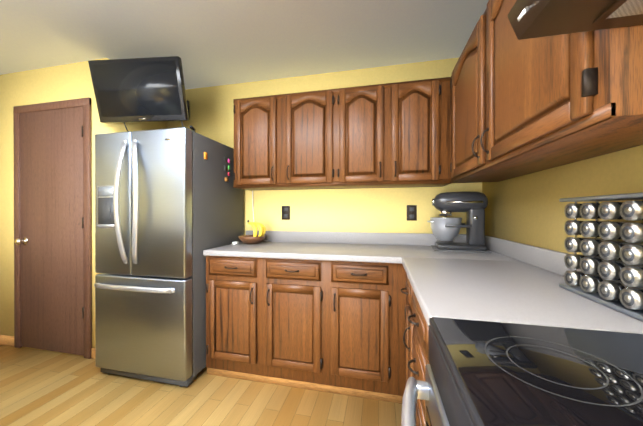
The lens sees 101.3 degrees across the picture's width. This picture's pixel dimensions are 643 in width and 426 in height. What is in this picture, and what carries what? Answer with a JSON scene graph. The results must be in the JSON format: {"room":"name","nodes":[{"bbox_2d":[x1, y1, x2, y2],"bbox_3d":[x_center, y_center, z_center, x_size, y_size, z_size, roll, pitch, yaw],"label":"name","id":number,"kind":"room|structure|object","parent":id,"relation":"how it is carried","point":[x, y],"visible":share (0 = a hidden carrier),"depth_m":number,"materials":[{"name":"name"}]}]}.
{"room":"kitchen","nodes":[
{"label":"kitchen","id":0,"kind":"room"},
{"bbox_2d":[0,58,166,355],"bbox_3d":[-2.450,-0.033,2.650,1.665,2.420,0.730,0,0,13],"label":"wall","id":1,"kind":"structure","parent":0,"point":[55,83],"depth_m":2.33,"materials":[{"name":"yellow paint"}]},
{"bbox_2d":[0,335,95,358],"bbox_3d":[-2.457,1.135,2.585,1.677,0.085,0.622,0,0,13],"label":"baseboard","id":2,"kind":"structure","parent":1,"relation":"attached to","point":[6,340],"depth_m":2.33,"materials":[{"name":"brown wood"}]},
{"bbox_2d":[13,97,91,358],"bbox_3d":[-2.284,0.124,2.197,0.845,2.110,0.078,0,0,13],"label":"door","id":3,"kind":"structure","parent":1,"relation":"in","point":[52,226],"depth_m":2.22,"materials":[{"name":"brown wood"}]},
{"bbox_2d":[0,344,401,425],"bbox_3d":[-1.582,1.247,-0.143,4.820,0.120,5.810,0,0,13],"label":"floor","id":4,"kind":"structure","parent":0,"point":[38,387],"depth_m":1.65,"materials":[{"name":"brown wood"}]},
{"bbox_2d":[94,127,243,386],"bbox_3d":[-1.189,0.304,2.158,0.760,1.750,0.841,0,0,13],"label":"fridge","id":5,"kind":"object","parent":4,"relation":"on","point":[169,205],"visible":0.96,"depth_m":1.82,"materials":[{"name":"silver metal"}]},
{"bbox_2d":[203,254,262,382],"bbox_3d":[-0.563,0.742,2.156,0.440,0.874,0.628,0,0,13],"label":"base cabinet","id":6,"kind":"object","parent":4,"relation":"on","point":[234,282],"depth_m":1.85,"materials":[{"name":"brown wood"}]},
{"bbox_2d":[263,258,326,391],"bbox_3d":[-0.127,0.743,2.058,0.455,0.874,0.628,0,0,13],"label":"base cabinet","id":7,"kind":"object","parent":4,"relation":"on","point":[294,289],"depth_m":1.76,"materials":[{"name":"brown wood"}]},
{"bbox_2d":[327,258,398,402],"bbox_3d":[0.344,0.743,1.953,0.509,0.874,0.628,0,0,13],"label":"base cabinet","id":8,"kind":"object","parent":4,"relation":"on","point":[347,313],"depth_m":1.66,"materials":[{"name":"brown wood"}]},
{"bbox_2d":[203,242,518,261],"bbox_3d":[0.203,0.286,1.979,2.020,0.040,0.635,0,0,13],"label":"countertop","id":9,"kind":"structure","parent":8,"relation":"on","point":[368,251],"depth_m":1.82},
{"bbox_2d":[238,220,265,243],"bbox_3d":[-0.599,0.162,2.277,0.230,0.202,0.230,0,0,13],"label":"fruit bowl","id":10,"kind":"object","parent":9,"relation":"on","point":[254,238],"visible":1,"depth_m":2.22,"materials":[{"name":"yellow food"}]},
{"bbox_2d":[427,192,491,252],"bbox_3d":[0.985,0.055,1.927,0.396,0.420,0.270,0,0,19],"label":"stand mixer","id":11,"kind":"object","parent":9,"relation":"on","point":[473,205],"visible":1,"depth_m":1.85,"materials":[{"name":"metal"}]},
{"bbox_2d":[403,258,642,333],"bbox_3d":[0.710,0.289,1.109,0.650,0.040,0.997,0,0,13],"label":"countertop","id":12,"kind":"structure","parent":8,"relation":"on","point":[478,289],"depth_m":0.85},
{"bbox_2d":[559,192,642,320],"bbox_3d":[0.886,0.108,0.789,0.122,0.320,0.319,0,0,13],"label":"spice rack","id":13,"kind":"object","parent":12,"relation":"on","point":[609,263],"visible":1,"depth_m":0.76,"materials":[{"name":"silver metal"}]},
{"bbox_2d":[399,262,402,403],"bbox_3d":[0.783,0.745,1.431,0.647,0.874,0.260,0,0,13],"label":"base cabinet","id":14,"kind":"object","parent":4,"relation":"on","point":[400,263],"depth_m":1.62,"materials":[{"name":"brown wood"}]},
{"bbox_2d":[403,270,406,393],"bbox_3d":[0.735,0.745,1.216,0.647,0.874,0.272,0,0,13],"label":"base cabinet","id":15,"kind":"object","parent":4,"relation":"on","point":[404,271],"depth_m":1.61,"materials":[{"name":"brown wood"}]},
{"bbox_2d":[407,278,429,425],"bbox_3d":[0.655,0.747,0.859,0.647,0.874,0.458,0,0,13],"label":"base cabinet","id":16,"kind":"object","parent":4,"relation":"on","point":[417,336],"depth_m":0.96,"materials":[{"name":"brown wood"}]},
{"bbox_2d":[401,317,642,425],"bbox_3d":[0.469,0.585,0.257,0.740,1.202,0.758,0,0,13],"label":"range","id":17,"kind":"object","parent":4,"relation":"on","point":[482,373],"visible":1,"depth_m":0.46,"materials":[{"name":"black glass"}]},
{"bbox_2d":[0,0,488,89],"bbox_3d":[-1.582,-1.293,-0.152,4.820,0.120,5.810,0,0,13],"label":"ceiling","id":18,"kind":"structure","parent":0,"point":[210,43],"depth_m":1.83,"materials":[{"name":"white paint"}]},
{"bbox_2d":[167,57,481,234],"bbox_3d":[-0.090,-0.032,2.434,3.035,2.420,0.120,0,0,13],"label":"wall","id":19,"kind":"structure","parent":0,"point":[368,210],"depth_m":2.34,"materials":[{"name":"yellow paint"}]},
{"bbox_2d":[88,56,188,130],"bbox_3d":[-1.325,-0.867,2.256,0.716,0.555,0.754,0,0,13],"label":"tv","id":20,"kind":"object","parent":19,"relation":"attached to","point":[151,89],"visible":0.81,"depth_m":1.98,"materials":[{"name":"black plastic"}]},
{"bbox_2d":[233,94,288,190],"bbox_3d":[-0.499,-0.581,2.296,0.424,0.740,0.318,0,0,13],"label":"upper cabinet","id":21,"kind":"object","parent":19,"relation":"attached to","point":[257,120],"depth_m":2.14,"materials":[{"name":"brown wood"}]},
{"bbox_2d":[282,206,289,219],"bbox_3d":[-0.328,-0.002,2.419,0.080,0.128,0.009,0,0,13],"label":"electrical outlet","id":22,"kind":"object","parent":19,"relation":"attached to","point":[285,212],"visible":1,"depth_m":2.42,"materials":[{"name":"black plastic"}]},
{"bbox_2d":[281,89,340,189],"bbox_3d":[-0.075,-0.581,2.201,0.446,0.740,0.318,0,0,13],"label":"upper cabinet","id":23,"kind":"object","parent":19,"relation":"attached to","point":[308,119],"depth_m":2.05,"materials":[{"name":"brown wood"}]},
{"bbox_2d":[247,230,465,245],"bbox_3d":[0.270,0.216,2.280,2.020,0.099,0.019,0,0,13],"label":"backsplash","id":24,"kind":"structure","parent":19,"relation":"attached to","point":[271,236],"depth_m":2.26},
{"bbox_2d":[337,77,447,188],"bbox_3d":[0.543,-0.580,2.063,0.820,0.740,0.318,0,0,13],"label":"upper cabinet","id":25,"kind":"object","parent":19,"relation":"attached to","point":[390,135],"depth_m":1.92,"materials":[{"name":"brown wood"}]},
{"bbox_2d":[407,205,416,220],"bbox_3d":[0.745,-0.001,2.179,0.080,0.128,0.009,0,0,13],"label":"electrical outlet","id":26,"kind":"object","parent":19,"relation":"attached to","point":[411,212],"visible":1,"depth_m":2.17,"materials":[{"name":"black plastic"}]},
{"bbox_2d":[482,145,642,254],"bbox_3d":[0.698,-0.021,-0.720,0.120,2.420,5.690,0,0,13],"label":"wall","id":27,"kind":"structure","parent":0,"point":[527,209],"depth_m":1.22,"materials":[{"name":"yellow paint"}]},
{"bbox_2d":[445,24,549,183],"bbox_3d":[0.966,-0.579,1.493,0.317,0.740,0.670,0,0,13],"label":"upper cabinet","id":28,"kind":"object","parent":27,"relation":"attached to","point":[460,88],"depth_m":1.52,"materials":[{"name":"brown wood"}]},
{"bbox_2d":[484,235,581,277],"bbox_3d":[1.078,0.220,1.309,0.020,0.099,1.547,0,0,13],"label":"backsplash","id":29,"kind":"structure","parent":27,"relation":"attached to","point":[552,260],"depth_m":1.34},
{"bbox_2d":[477,0,642,171],"bbox_3d":[0.822,-0.576,0.849,0.317,0.740,0.650,0,0,13],"label":"upper cabinet","id":30,"kind":"object","parent":27,"relation":"attached to","point":[502,103],"depth_m":0.77,"materials":[{"name":"brown wood"}]},
{"bbox_2d":[507,0,642,39],"bbox_3d":[0.581,-0.428,0.178,0.494,0.088,0.754,0,0,13],"label":"range hood","id":31,"kind":"object","parent":30,"relation":"attached to","point":[528,19],"visible":1,"depth_m":0.53,"materials":[{"name":"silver metal"}]}
]}

